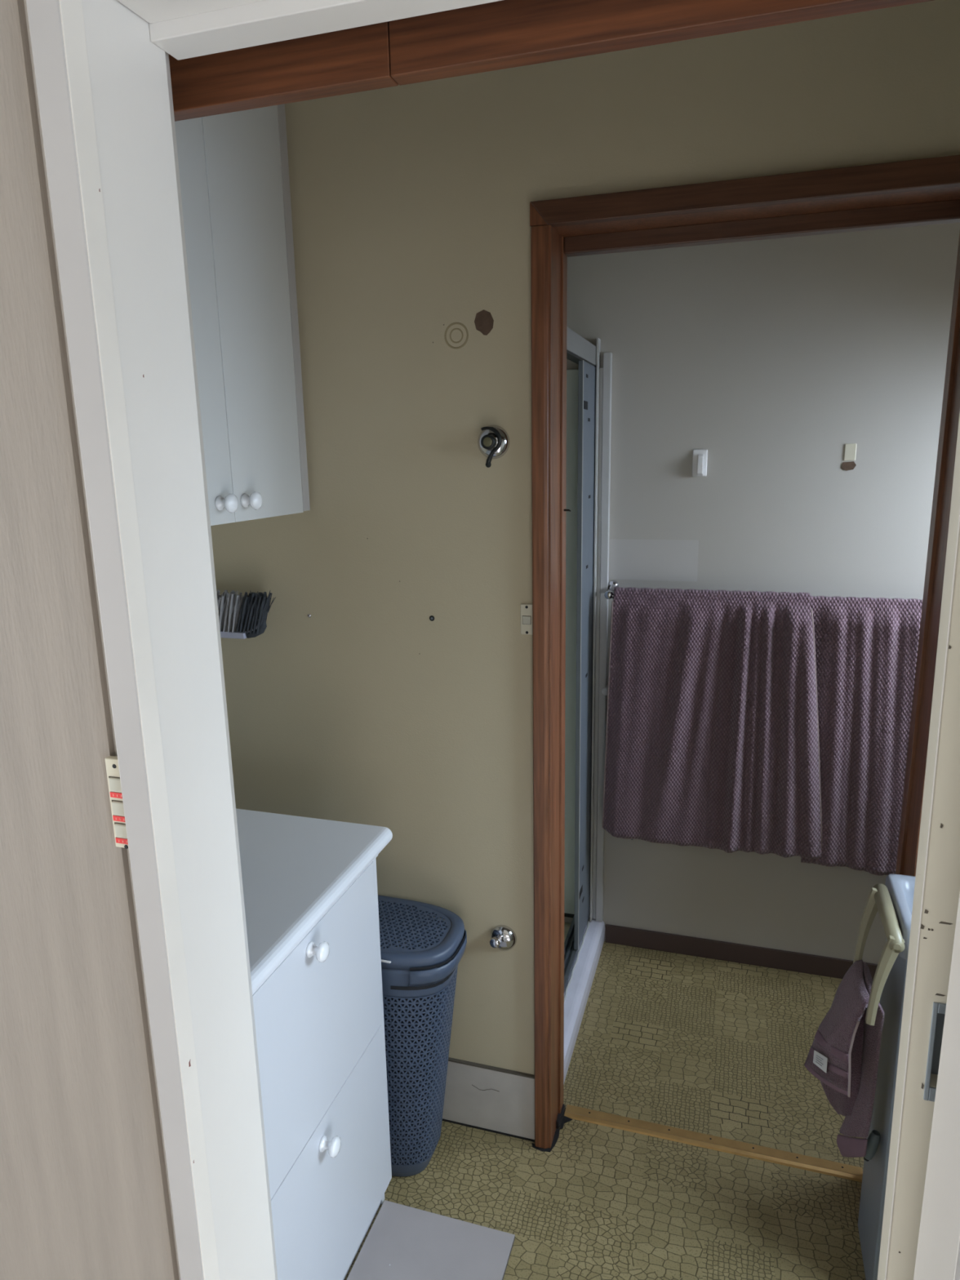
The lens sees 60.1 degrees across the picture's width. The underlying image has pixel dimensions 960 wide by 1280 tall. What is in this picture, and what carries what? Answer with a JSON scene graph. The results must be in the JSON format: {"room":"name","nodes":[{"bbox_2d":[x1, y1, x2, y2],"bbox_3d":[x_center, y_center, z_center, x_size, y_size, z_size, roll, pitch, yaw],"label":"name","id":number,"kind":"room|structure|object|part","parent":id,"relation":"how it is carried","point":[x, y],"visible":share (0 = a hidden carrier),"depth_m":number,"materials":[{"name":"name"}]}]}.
{"room":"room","nodes":[
{"label":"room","id":0,"kind":"room"},
{"bbox_2d":[0,0,178,1279],"bbox_3d":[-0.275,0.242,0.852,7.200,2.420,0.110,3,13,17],"label":"door","id":1,"kind":"structure","parent":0,"point":[84,1194],"depth_m":0.83,"materials":[{"name":"beige wood"}]},
{"bbox_2d":[105,755,128,848],"bbox_3d":[-0.340,0.156,0.789,0.025,0.091,0.010,3,13,17],"label":"hinge","id":2,"kind":"object","parent":1,"relation":"attached to","point":[111,762],"visible":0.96,"depth_m":0.79,"materials":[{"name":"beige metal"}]},
{"bbox_2d":[23,0,277,1279],"bbox_3d":[-0.305,0.416,0.900,0.062,2.060,0.145,3,13,17],"label":"trim","id":3,"kind":"structure","parent":1,"relation":"attached to","point":[103,90],"depth_m":0.77,"materials":[{"name":"paint"}]},
{"bbox_2d":[117,0,502,60],"bbox_3d":[0.036,-0.531,0.573,0.695,0.080,0.145,3,13,17],"label":"trim","id":4,"kind":"structure","parent":1,"relation":"attached to","point":[182,28],"depth_m":0.69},
{"bbox_2d":[168,0,933,121],"bbox_3d":[0.364,-0.554,0.587,1.900,0.135,0.077,3,13,17],"label":"trim","id":5,"kind":"structure","parent":1,"relation":"attached to","point":[502,34],"depth_m":0.73,"materials":[{"name":"stained wood"}]},
{"bbox_2d":[877,412,959,1279],"bbox_3d":[0.760,0.467,0.684,0.754,1.983,0.036,2,13,17],"label":"door frame","id":6,"kind":"structure","parent":1,"relation":"in","point":[937,877],"depth_m":0.74,"materials":[{"name":"wood"}]},
{"bbox_3d":[0.430,0.376,0.750,0.044,0.102,0.002,2,13,17],"label":"flush pull","id":7,"kind":"part","parent":6,"relation":"part of","materials":[{"name":"silver metal"}]},
{"bbox_2d":[913,893,959,1279],"bbox_3d":[0.410,0.453,0.679,0.050,2.060,0.119,3,13,17],"label":"trim","id":8,"kind":"structure","parent":1,"relation":"attached to","point":[938,1251],"depth_m":0.69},
{"bbox_3d":[0.394,0.464,0.630,0.050,2.060,0.012,3,13,17],"label":"casing","id":9,"kind":"part","parent":8,"relation":"part of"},
{"bbox_2d":[210,0,959,1075],"bbox_3d":[0.465,0.038,1.698,2.700,2.420,0.111,3,13,17],"label":"wall","id":10,"kind":"structure","parent":0,"point":[410,203],"depth_m":1.71,"materials":[{"name":"beige paint"}]},
{"bbox_2d":[429,615,434,621],"bbox_3d":[-0.104,-0.047,1.800,0.012,0.012,0.001,3,13,17],"label":"plug","id":11,"kind":"object","parent":10,"relation":"attached to","point":[432,617],"visible":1,"depth_m":1.80,"materials":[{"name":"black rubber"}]},
{"bbox_2d":[442,1057,534,1142],"bbox_3d":[-0.292,1.105,2.121,0.888,0.182,0.008,3,13,17],"label":"baseboard","id":12,"kind":"structure","parent":10,"relation":"attached to","point":[495,1100],"depth_m":2.02,"materials":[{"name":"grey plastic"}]},
{"bbox_2d":[477,425,510,467],"bbox_3d":[0.021,-0.387,1.658,0.067,0.084,0.045,3,13,17],"label":"faucet","id":13,"kind":"object","parent":10,"relation":"attached to","point":[493,441],"visible":1,"depth_m":1.66,"materials":[{"name":"silver metal"}]},
{"bbox_2d":[489,924,516,951],"bbox_3d":[0.048,0.693,1.899,0.063,0.063,0.045,3,13,17],"label":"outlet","id":14,"kind":"object","parent":10,"relation":"attached to","point":[503,938],"visible":1,"depth_m":1.90,"materials":[{"name":"silver metal"}]},
{"bbox_3d":[0.037,0.686,1.895,0.024,0.023,0.034,3,13,17],"label":"spout","id":15,"kind":"part","parent":14,"relation":"part of","materials":[{"name":"silver metal"}]},
{"bbox_2d":[520,604,532,635],"bbox_3d":[0.099,-0.043,1.733,0.028,0.065,0.008,3,13,17],"label":"light switch","id":16,"kind":"object","parent":10,"relation":"attached to","point":[526,609],"visible":0.92,"depth_m":1.73,"materials":[{"name":"beige plastic"}]},
{"bbox_2d":[529,154,959,1152],"bbox_3d":[0.508,0.208,1.708,0.808,2.082,0.143,3,13,17],"label":"trim","id":17,"kind":"structure","parent":10,"relation":"attached to","point":[923,191],"depth_m":1.58,"materials":[{"name":"brown wood"}]},
{"bbox_3d":[0.131,0.222,1.776,0.034,2.039,0.022,3,13,17],"label":"casing","id":18,"kind":"part","parent":17,"relation":"part of","materials":[{"name":"brown wood"}]},
{"bbox_3d":[0.478,-0.775,1.435,0.799,0.042,0.022,3,13,17],"label":"casing","id":19,"kind":"part","parent":17,"relation":"part of","materials":[{"name":"brown wood"}]},
{"bbox_2d":[344,941,879,1279],"bbox_3d":[1.115,1.274,1.799,5.400,0.060,2.140,3,13,17],"label":"floor","id":20,"kind":"structure","parent":0,"point":[720,1048],"depth_m":1.96,"materials":[{"name":"stone"}]},
{"bbox_2d":[216,590,275,639],"bbox_3d":[-0.579,0.539,2.020,0.284,1.340,0.058,3,13,17],"label":"broom","id":21,"kind":"object","parent":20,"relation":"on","point":[241,617],"visible":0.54,"depth_m":1.85,"materials":[{"name":"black plastic"}]},
{"bbox_2d":[252,858,391,1279],"bbox_3d":[-0.544,0.892,1.587,0.617,0.838,0.550,3,13,17],"label":"base cabinet","id":22,"kind":"object","parent":20,"relation":"on","point":[319,1023],"visible":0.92,"depth_m":1.51,"materials":[{"name":"white wood"}]},
{"bbox_2d":[235,808,392,995],"bbox_3d":[-0.553,0.451,1.486,0.619,0.066,0.565,3,13,17],"label":"countertop","id":23,"kind":"structure","parent":22,"relation":"on","point":[295,868],"depth_m":1.49,"materials":[{"name":"laminate"}]},
{"bbox_3d":[-0.275,0.529,1.412,0.034,0.034,0.034,3,13,17],"label":"knob","id":24,"kind":"part","parent":22,"relation":"part of","materials":[{"name":"white plastic"}]},
{"bbox_3d":[-0.290,1.059,1.537,0.018,0.398,0.532,3,13,17],"label":"drawer","id":25,"kind":"part","parent":22,"relation":"part of","materials":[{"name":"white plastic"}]},
{"bbox_3d":[-0.269,0.911,1.493,0.034,0.034,0.034,3,13,17],"label":"knob","id":26,"kind":"part","parent":22,"relation":"part of","materials":[{"name":"white plastic"}]},
{"bbox_3d":[-0.482,0.834,1.842,0.582,0.838,0.015,3,13,17],"label":"panel","id":27,"kind":"part","parent":22,"relation":"part of","materials":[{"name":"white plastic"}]},
{"bbox_2d":[377,894,466,1176],"bbox_3d":[-0.262,0.928,1.939,0.474,0.606,0.239,3,13,17],"label":"laundry hamper","id":28,"kind":"object","parent":20,"relation":"on","point":[419,984],"visible":0.43,"depth_m":1.83,"materials":[{"name":"plastic"}]},
{"bbox_3d":[-0.269,0.648,1.879,0.470,0.030,0.235,3,13,17],"label":"lid","id":29,"kind":"part","parent":28,"relation":"part of","materials":[{"name":"plastic"}]},
{"bbox_2d":[346,1200,515,1279],"bbox_3d":[-0.158,1.323,1.526,0.300,0.010,0.600,3,13,17],"label":"mat","id":30,"kind":"object","parent":20,"relation":"on","point":[402,1242],"depth_m":1.73,"materials":[{"name":"fabric"}]},
{"bbox_2d":[563,326,604,1084],"bbox_3d":[-0.143,0.138,2.389,0.919,1.945,0.763,3,13,17],"label":"shower enclosure","id":31,"kind":"object","parent":20,"relation":"on","point":[584,938],"visible":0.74,"depth_m":2.52,"materials":[{"name":"metal"}]},
{"bbox_2d":[564,922,571,942],"bbox_3d":[-0.175,1.058,2.612,0.810,0.052,0.755,3,13,17],"label":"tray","id":32,"kind":"object","parent":31,"relation":"on","point":[566,926],"depth_m":2.81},
{"bbox_3d":[0.216,-0.745,2.073,0.034,0.052,0.758,3,13,17],"label":"head rail","id":33,"kind":"part","parent":31,"relation":"part of","materials":[{"name":"white metal"}]},
{"bbox_3d":[0.262,1.064,2.474,0.106,0.085,0.763,3,13,17],"label":"sill","id":34,"kind":"part","parent":31,"relation":"part of","materials":[{"name":"white plastic"}]},
{"bbox_3d":[0.319,0.087,2.513,0.012,1.761,0.230,3,13,17],"label":"frame post","id":35,"kind":"part","parent":31,"relation":"part of","materials":[{"name":"metal"}]},
{"bbox_2d":[564,1104,862,1182],"bbox_3d":[0.547,1.206,1.998,0.690,0.007,0.041,3,13,17],"label":"trim","id":36,"kind":"structure","parent":20,"relation":"on","point":[824,1166],"depth_m":1.99,"materials":[{"name":"brown wood"}]},
{"bbox_2d":[857,873,915,1279],"bbox_3d":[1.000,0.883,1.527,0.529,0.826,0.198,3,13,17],"label":"washing machine","id":37,"kind":"object","parent":20,"relation":"on","point":[900,887],"visible":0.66,"depth_m":1.57,"materials":[{"name":"plastic"}]},
{"bbox_2d":[804,960,884,1157],"bbox_3d":[0.689,0.823,1.570,0.102,0.429,0.153,-2,13,-3],"label":"hand towel","id":38,"kind":"object","parent":37,"relation":"attached to","point":[843,1055],"visible":0.94,"depth_m":1.55,"materials":[{"name":"fabric"}]},
{"bbox_2d":[853,883,905,1026],"bbox_3d":[0.715,0.562,1.492,0.053,0.184,0.173,3,13,17],"label":"towel holder","id":39,"kind":"object","parent":37,"relation":"attached to","point":[879,899],"visible":0.9,"depth_m":1.44,"materials":[{"name":"beige plastic"}]},
{"bbox_3d":[0.730,0.546,1.556,0.044,0.174,0.012,3,13,17],"label":"arm","id":40,"kind":"part","parent":39,"relation":"part of","materials":[{"name":"beige plastic"}]},
{"bbox_3d":[0.693,0.585,1.420,0.047,0.172,0.012,3,13,17],"label":"arm","id":41,"kind":"part","parent":39,"relation":"part of","materials":[{"name":"beige plastic"}]},
{"bbox_2d":[884,873,915,959],"bbox_3d":[1.000,0.550,1.450,0.514,0.141,0.198,3,13,17],"label":"basin","id":42,"kind":"object","parent":37,"relation":"in","point":[900,887],"depth_m":1.52,"materials":[{"name":"ceramic"}]},
{"bbox_2d":[564,222,959,964],"bbox_3d":[0.677,-0.153,2.529,2.600,2.420,0.106,3,13,17],"label":"wall","id":43,"kind":"structure","parent":0,"point":[769,357],"depth_m":2.35,"materials":[{"name":"white paint"}]},
{"bbox_2d":[595,352,612,922],"bbox_3d":[0.387,0.057,2.599,0.022,1.819,0.026,3,13,17],"label":"strip","id":44,"kind":"object","parent":43,"relation":"attached to","point":[607,357],"visible":1,"depth_m":2.56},
{"bbox_2d":[601,684,608,696],"bbox_3d":[0.399,0.159,2.617,0.034,0.034,0.032,3,13,17],"label":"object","id":45,"kind":"object","parent":43,"relation":"attached to","point":[604,691],"visible":0.62,"depth_m":2.60,"materials":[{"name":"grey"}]},
{"bbox_2d":[604,580,618,599],"bbox_3d":[0.934,-0.124,2.345,1.159,0.045,0.105,3,13,17],"label":"towel rail","id":46,"kind":"object","parent":43,"relation":"attached to","point":[609,593],"visible":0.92,"depth_m":2.50,"materials":[{"name":"silver metal"}]},
{"bbox_2d":[601,586,822,859],"bbox_3d":[0.688,0.247,2.441,0.648,0.791,0.100,3,13,17],"label":"bath towel","id":47,"kind":"object","parent":46,"relation":"hanging from","point":[712,729],"visible":1,"depth_m":2.42,"materials":[{"name":"purple fabric"}]},
{"bbox_2d":[800,595,922,875],"bbox_3d":[1.154,0.282,2.309,0.519,0.802,0.070,3,13,17],"label":"bath towel","id":48,"kind":"object","parent":46,"relation":"hanging from","point":[866,648],"visible":0.58,"depth_m":2.30,"materials":[{"name":"purple fabric"}]},
{"bbox_2d":[692,448,707,476],"bbox_3d":[0.633,-0.510,2.390,0.041,0.077,0.028,3,13,17],"label":"wall hook","id":49,"kind":"object","parent":43,"relation":"attached to","point":[700,456],"visible":1,"depth_m":2.39,"materials":[{"name":"white plastic"}]},
{"bbox_3d":[0.634,-0.503,2.387,0.016,0.061,0.020,3,13,17],"label":"hook arm","id":50,"kind":"part","parent":49,"relation":"part of","materials":[{"name":"white plastic"}]},
{"bbox_2d":[605,924,877,980],"bbox_3d":[1.089,1.028,2.611,1.388,0.066,0.008,3,13,17],"label":"baseboard","id":51,"kind":"structure","parent":43,"relation":"attached to","point":[802,962],"depth_m":2.69,"materials":[{"name":"brown wood"}]},
{"bbox_2d":[841,443,857,471],"bbox_3d":[1.017,-0.503,2.283,0.037,0.073,0.004,3,13,17],"label":"hook mount","id":52,"kind":"object","parent":43,"relation":"attached to","point":[850,451],"visible":1,"depth_m":2.28,"materials":[{"name":"beige plastic"}]},
{"bbox_3d":[-0.927,0.089,1.588,0.110,2.420,0.940,3,13,17],"label":"wall","id":53,"kind":"structure","parent":0,"visible":0},
{"bbox_2d":[174,103,310,525],"bbox_3d":[-0.647,-0.657,1.462,0.422,0.899,0.682,3,13,17],"label":"upper cabinet","id":54,"kind":"object","parent":53,"relation":"attached to","point":[233,167],"visible":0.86,"depth_m":1.55,"materials":[{"name":"white wood"}]},
{"bbox_3d":[-0.511,-0.579,1.346,0.018,0.791,0.256,3,13,17],"label":"door","id":55,"kind":"part","parent":54,"relation":"part of","materials":[{"name":"white wood"}]},
{"bbox_3d":[-0.455,-0.246,1.494,0.034,0.034,0.034,3,13,17],"label":"knob","id":56,"kind":"part","parent":54,"relation":"part of","materials":[{"name":"white ceramic"}]},
{"bbox_3d":[-0.431,-0.264,1.569,0.034,0.034,0.034,3,13,17],"label":"knob","id":57,"kind":"part","parent":54,"relation":"part of","materials":[{"name":"white ceramic"}]},
{"bbox_3d":[-0.393,-0.719,1.709,0.018,0.896,0.028,3,13,17],"label":"panel","id":58,"kind":"part","parent":54,"relation":"part of","materials":[{"name":"white wood"}]}
]}

